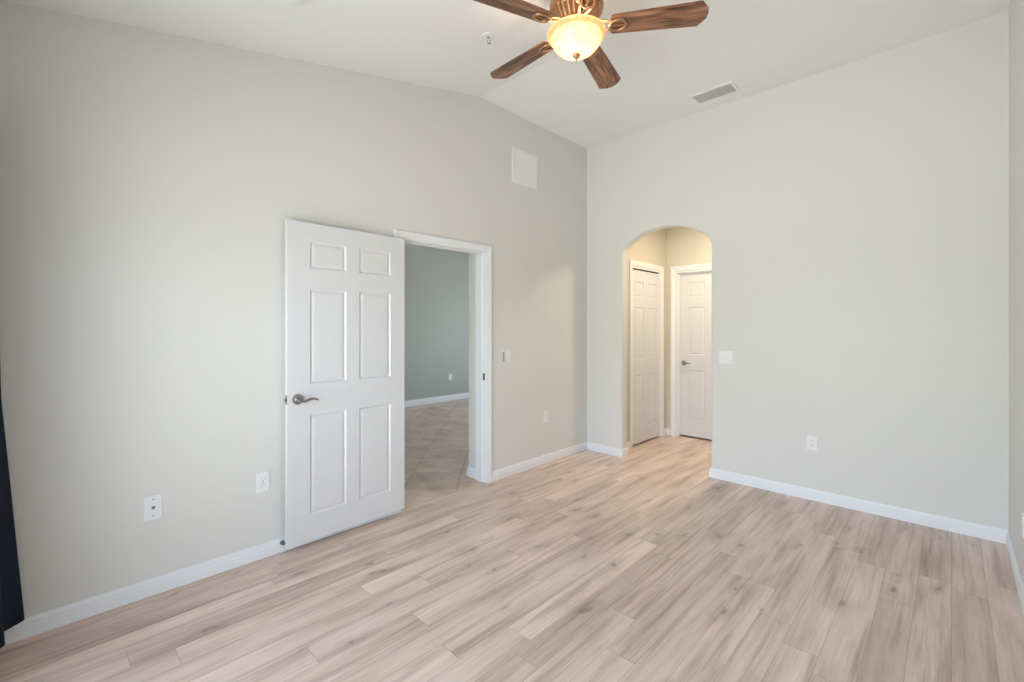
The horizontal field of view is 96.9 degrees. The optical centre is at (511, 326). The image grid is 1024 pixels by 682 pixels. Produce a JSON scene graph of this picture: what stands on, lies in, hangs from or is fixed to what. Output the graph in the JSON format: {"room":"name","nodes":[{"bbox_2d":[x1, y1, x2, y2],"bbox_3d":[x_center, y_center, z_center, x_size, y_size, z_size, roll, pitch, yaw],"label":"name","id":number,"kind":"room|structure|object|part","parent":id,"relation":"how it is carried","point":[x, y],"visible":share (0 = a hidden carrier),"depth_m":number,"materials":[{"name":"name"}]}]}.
{"room":"empty bedroom","nodes":[
{"label":"empty bedroom","id":0,"kind":"room"},
{"bbox_2d":[0,0,586,617],"bbox_3d":[-0.813,-0.360,3.538,0.127,3.500,4.890,0,0,44],"label":"wall","id":1,"kind":"structure","parent":0,"point":[150,181],"depth_m":2.48,"materials":[{"name":"white paint"}]},
{"bbox_2d":[144,494,161,520],"bbox_3d":[-1.862,0.938,2.354,0.015,0.124,0.076,0,0,44],"label":"cable wall plate","id":2,"kind":"object","parent":1,"relation":"attached to","point":[152,504],"visible":1,"depth_m":2.35,"materials":[{"name":"white plastic"}]},
{"bbox_2d":[4,512,394,644],"bbox_3d":[-1.617,1.347,2.607,0.014,0.086,2.133,0,0,44],"label":"baseboard","id":3,"kind":"structure","parent":1,"relation":"attached to","point":[48,620],"depth_m":2.31,"materials":[{"name":"white paint"}]},
{"bbox_2d":[256,471,269,492],"bbox_3d":[-1.500,0.935,2.732,0.009,0.118,0.074,0,0,44],"label":"electrical outlet","id":4,"kind":"object","parent":1,"relation":"attached to","point":[262,479],"visible":1,"depth_m":2.73,"materials":[{"name":"white plastic"}]},
{"bbox_2d":[284,219,403,548],"bbox_3d":[-1.077,0.348,3.064,0.094,2.009,0.866,0,0,42],"label":"door","id":5,"kind":"structure","parent":1,"relation":"in","point":[344,399],"depth_m":3.02,"materials":[{"name":"white paint"}]},
{"bbox_3d":[-1.310,0.448,2.791,0.048,0.066,0.066,0,0,42],"label":"handle","id":6,"kind":"part","parent":5,"relation":"part of","materials":[{"name":"silver metal"}]},
{"bbox_3d":[-1.260,0.452,2.814,0.027,0.027,0.122,0,0,42],"label":"lever","id":7,"kind":"part","parent":5,"relation":"part of","materials":[{"name":"silver metal"}]},
{"bbox_2d":[394,229,491,513],"bbox_3d":[-0.578,0.332,3.773,0.151,2.117,0.989,0,0,44],"label":"door frame","id":8,"kind":"structure","parent":1,"relation":"attached to","point":[480,257],"depth_m":4.06,"materials":[{"name":"white paint"}]},
{"bbox_2d":[502,349,510,361],"bbox_3d":[-0.045,0.268,4.226,0.020,0.117,0.122,0,0,44],"label":"light switch","id":9,"kind":"object","parent":1,"relation":"attached to","point":[506,354],"visible":1,"depth_m":4.22,"materials":[{"name":"white plastic"}]},
{"bbox_2d":[512,147,536,189],"bbox_3d":[0.125,-1.535,4.409,0.010,0.335,0.356,0,0,44],"label":"air vent","id":10,"kind":"object","parent":1,"relation":"in","point":[524,164],"visible":1,"depth_m":4.40,"materials":[{"name":"white metal"}]},
{"bbox_2d":[544,411,548,422],"bbox_3d":[0.352,0.922,4.644,0.009,0.118,0.074,0,0,44],"label":"electrical outlet","id":11,"kind":"object","parent":1,"relation":"attached to","point":[546,413],"visible":1,"depth_m":4.64,"materials":[{"name":"white plastic"}]},
{"bbox_2d":[492,442,628,480],"bbox_3d":[0.538,1.347,4.507,0.466,0.086,1.618,0,0,44],"label":"baseboard","id":12,"kind":"structure","parent":1,"relation":"attached to","point":[531,463],"depth_m":4.74,"materials":[{"name":"white paint"}]},
{"bbox_2d":[404,244,468,400],"bbox_3d":[-2.815,-0.110,6.975,0.150,3.000,8.400,0,0,44],"label":"wall","id":13,"kind":"structure","parent":0,"point":[436,281],"depth_m":8.31,"materials":[{"name":"grey paint"}]},
{"bbox_2d":[404,392,468,406],"bbox_3d":[-2.790,1.336,6.881,0.014,0.108,8.000,0,0,44],"label":"baseboard","id":14,"kind":"structure","parent":13,"relation":"attached to","point":[424,401],"depth_m":8.30,"materials":[{"name":"white paint"}]},
{"bbox_2d":[401,398,483,509],"bbox_3d":[-1.444,1.450,5.646,3.967,0.120,8.400,0,0,44],"label":"floor","id":15,"kind":"structure","parent":0,"point":[436,435],"depth_m":5.10,"materials":[{"name":"tile"}]},
{"bbox_2d":[469,253,474,468],"bbox_3d":[1.169,-0.110,5.765,0.125,3.000,4.393,0,0,44],"label":"wall","id":16,"kind":"structure","parent":0,"point":[471,256],"depth_m":4.19,"materials":[{"name":"white paint"}]},
{"bbox_2d":[466,467,474,478],"bbox_3d":[1.104,1.347,5.713,0.134,0.086,4.258,0,0,44],"label":"baseboard","id":17,"kind":"structure","parent":16,"relation":"attached to","point":[470,472],"depth_m":4.19,"materials":[{"name":"white paint"}]},
{"bbox_2d":[5,0,1010,148],"bbox_3d":[0.357,-1.754,2.322,3.247,0.792,4.772,0,0,44],"label":"ceiling","id":18,"kind":"structure","parent":0,"point":[759,46],"depth_m":3.08,"materials":[{"name":"white paint"}]},
{"bbox_2d":[284,0,308,6],"bbox_3d":[-1.071,-1.629,2.243,0.123,0.052,0.124,0,0,-41],"label":"smoke detector","id":19,"kind":"object","parent":18,"relation":"attached to","point":[297,3],"visible":1,"depth_m":2.25,"materials":[{"name":"white plastic"}]},
{"bbox_2d":[482,32,493,43],"bbox_3d":[-0.155,-1.859,2.921,0.076,0.060,0.074,0,0,38],"label":"sprinkler","id":20,"kind":"object","parent":18,"relation":"attached to","point":[488,35],"visible":1,"depth_m":2.92,"materials":[{"name":"white metal"}]},
{"bbox_2d":[474,0,708,88],"bbox_3d":[0.320,-1.685,2.523,1.261,0.461,1.309,0,0,44],"label":"ceiling fan","id":21,"kind":"object","parent":18,"relation":"hanging from","point":[576,32],"visible":1,"depth_m":2.41,"materials":[{"name":"brown wood"}]},
{"bbox_3d":[-0.033,-1.636,2.288,0.496,0.008,0.150,0,11,-27],"label":"blade","id":22,"kind":"part","parent":21,"relation":"part of","materials":[{"name":"brown wood"}]},
{"bbox_3d":[0.055,-1.636,2.800,0.150,0.008,0.496,-15,10,-42],"label":"blade","id":23,"kind":"part","parent":21,"relation":"part of","materials":[{"name":"brown wood"}]},
{"bbox_3d":[0.353,-1.552,2.485,0.319,0.113,0.319,0,0,44],"label":"lamp shade","id":24,"kind":"part","parent":21,"relation":"part of","materials":[{"name":"beige glass"}]},
{"bbox_3d":[0.409,-1.636,2.056,0.150,0.008,0.496,11,-1,-7],"label":"blade","id":25,"kind":"part","parent":21,"relation":"part of","materials":[{"name":"brown wood"}]},
{"bbox_3d":[0.560,-1.636,2.865,0.150,0.008,0.496,-12,-6,28],"label":"blade","id":26,"kind":"part","parent":21,"relation":"part of","materials":[{"name":"brown wood"}]},
{"bbox_3d":[0.778,-1.636,2.405,0.496,0.008,0.150,0,-11,11],"label":"blade","id":27,"kind":"part","parent":21,"relation":"part of","materials":[{"name":"brown wood"}]},
{"bbox_2d":[689,81,740,104],"bbox_3d":[1.753,-2.021,3.927,0.360,0.010,0.205,0,0,44],"label":"ceiling vent","id":28,"kind":"object","parent":18,"relation":"in","point":[728,88],"visible":1,"depth_m":3.92,"materials":[{"name":"white metal"}]},
{"bbox_2d":[0,435,1023,681],"bbox_3d":[0.910,1.450,2.795,3.383,0.120,6.220,0,0,44],"label":"floor","id":29,"kind":"structure","parent":0,"point":[643,565],"depth_m":2.28,"materials":[{"name":"brown wood"}]},
{"bbox_2d":[401,482,485,510],"bbox_3d":[-0.537,1.388,3.735,0.028,0.004,0.857,0,0,44],"label":"trim","id":30,"kind":"structure","parent":29,"relation":"on","point":[484,482],"depth_m":3.71,"materials":[{"name":"beige wood"}]},
{"bbox_2d":[627,228,666,441],"bbox_3d":[1.546,-0.035,5.479,0.115,2.850,1.180,0,0,44],"label":"wall","id":31,"kind":"structure","parent":0,"point":[652,248],"depth_m":5.61,"materials":[{"name":"beige paint"}]},
{"bbox_2d":[633,268,658,444],"bbox_3d":[1.620,0.341,5.490,0.080,2.054,0.672,0,0,44],"label":"door","id":32,"kind":"structure","parent":31,"relation":"in","point":[645,283],"depth_m":5.47,"materials":[{"name":"white paint"}]},
{"bbox_2d":[629,260,663,448],"bbox_3d":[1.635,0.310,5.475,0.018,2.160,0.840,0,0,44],"label":"door frame","id":33,"kind":"structure","parent":31,"relation":"attached to","point":[631,262],"depth_m":5.65,"materials":[{"name":"white paint"}]},
{"bbox_2d":[664,428,670,435],"bbox_3d":[1.979,1.347,5.804,0.055,0.086,0.110,0,0,44],"label":"baseboard","id":34,"kind":"structure","parent":31,"relation":"attached to","point":[667,431],"depth_m":5.82,"materials":[{"name":"white paint"}]},
{"bbox_2d":[667,227,711,428],"bbox_3d":[2.682,-0.035,5.282,2.700,2.850,0.120,0,0,44],"label":"wall","id":35,"kind":"structure","parent":0,"point":[685,246],"depth_m":5.75,"materials":[{"name":"beige paint"}]},
{"bbox_2d":[671,263,711,435],"bbox_3d":[2.400,0.310,5.544,0.900,2.160,0.138,0,0,44],"label":"door frame","id":36,"kind":"structure","parent":35,"relation":"attached to","point":[707,265],"depth_m":5.78,"materials":[{"name":"white paint"}]},
{"bbox_2d":[680,271,711,439],"bbox_3d":[2.392,0.345,5.536,0.728,2.050,0.091,0,0,44],"label":"door","id":37,"kind":"structure","parent":35,"relation":"in","point":[695,288],"depth_m":5.65,"materials":[{"name":"white paint"}]},
{"bbox_2d":[587,11,1008,529],"bbox_3d":[2.056,-0.360,4.080,3.494,3.500,0.118,0,0,44],"label":"wall","id":38,"kind":"structure","parent":0,"point":[854,216],"depth_m":3.49,"materials":[{"name":"white paint"}]},
{"bbox_2d":[719,351,732,363],"bbox_3d":[1.937,0.276,4.106,0.122,0.117,0.011,0,0,44],"label":"light switch","id":39,"kind":"object","parent":38,"relation":"attached to","point":[725,357],"visible":1,"depth_m":4.11,"materials":[{"name":"white plastic"}]},
{"bbox_2d":[807,435,816,450],"bbox_3d":[2.412,0.933,3.647,0.074,0.118,0.009,0,0,44],"label":"electrical outlet","id":40,"kind":"object","parent":38,"relation":"attached to","point":[811,440],"visible":1,"depth_m":3.64,"materials":[{"name":"white plastic"}]},
{"bbox_2d":[1009,0,1023,581],"bbox_3d":[1.566,-0.360,1.151,0.120,3.500,4.772,0,0,44],"label":"wall","id":41,"kind":"structure","parent":0,"point":[1016,9],"depth_m":2.52,"materials":[{"name":"white paint"}]},
{"bbox_2d":[709,467,1023,614],"bbox_3d":[0.942,1.347,1.942,1.878,0.086,4.740,0,0,44],"label":"baseboard","id":42,"kind":"structure","parent":41,"relation":"attached to","point":[930,520],"depth_m":3.30,"materials":[{"name":"white paint"}]},
{"bbox_2d":[1021,510,1023,536],"bbox_3d":[2.591,0.995,2.300,0.009,0.118,0.074,0,0,44],"label":"electrical outlet","id":43,"kind":"object","parent":41,"relation":"attached to","point":[1022,516],"visible":1,"depth_m":2.29,"materials":[{"name":"white plastic"}]},
{"bbox_3d":[-1.251,-0.110,0.662,3.247,3.000,0.150,0,0,44],"label":"wall","id":44,"kind":"structure","parent":0,"visible":0},
{"bbox_3d":[-1.186,-0.985,0.781,3.090,0.070,0.111,0,0,44],"label":"curtain rod","id":45,"kind":"object","parent":44,"relation":"attached to","visible":0},
{"bbox_2d":[0,370,24,647],"bbox_3d":[-2.063,0.154,1.754,0.131,2.248,0.467,0,0,-33],"label":"curtain","id":46,"kind":"object","parent":45,"relation":"hanging from","point":[11,601],"visible":1,"depth_m":1.93,"materials":[{"name":"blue fabric"}]}
]}

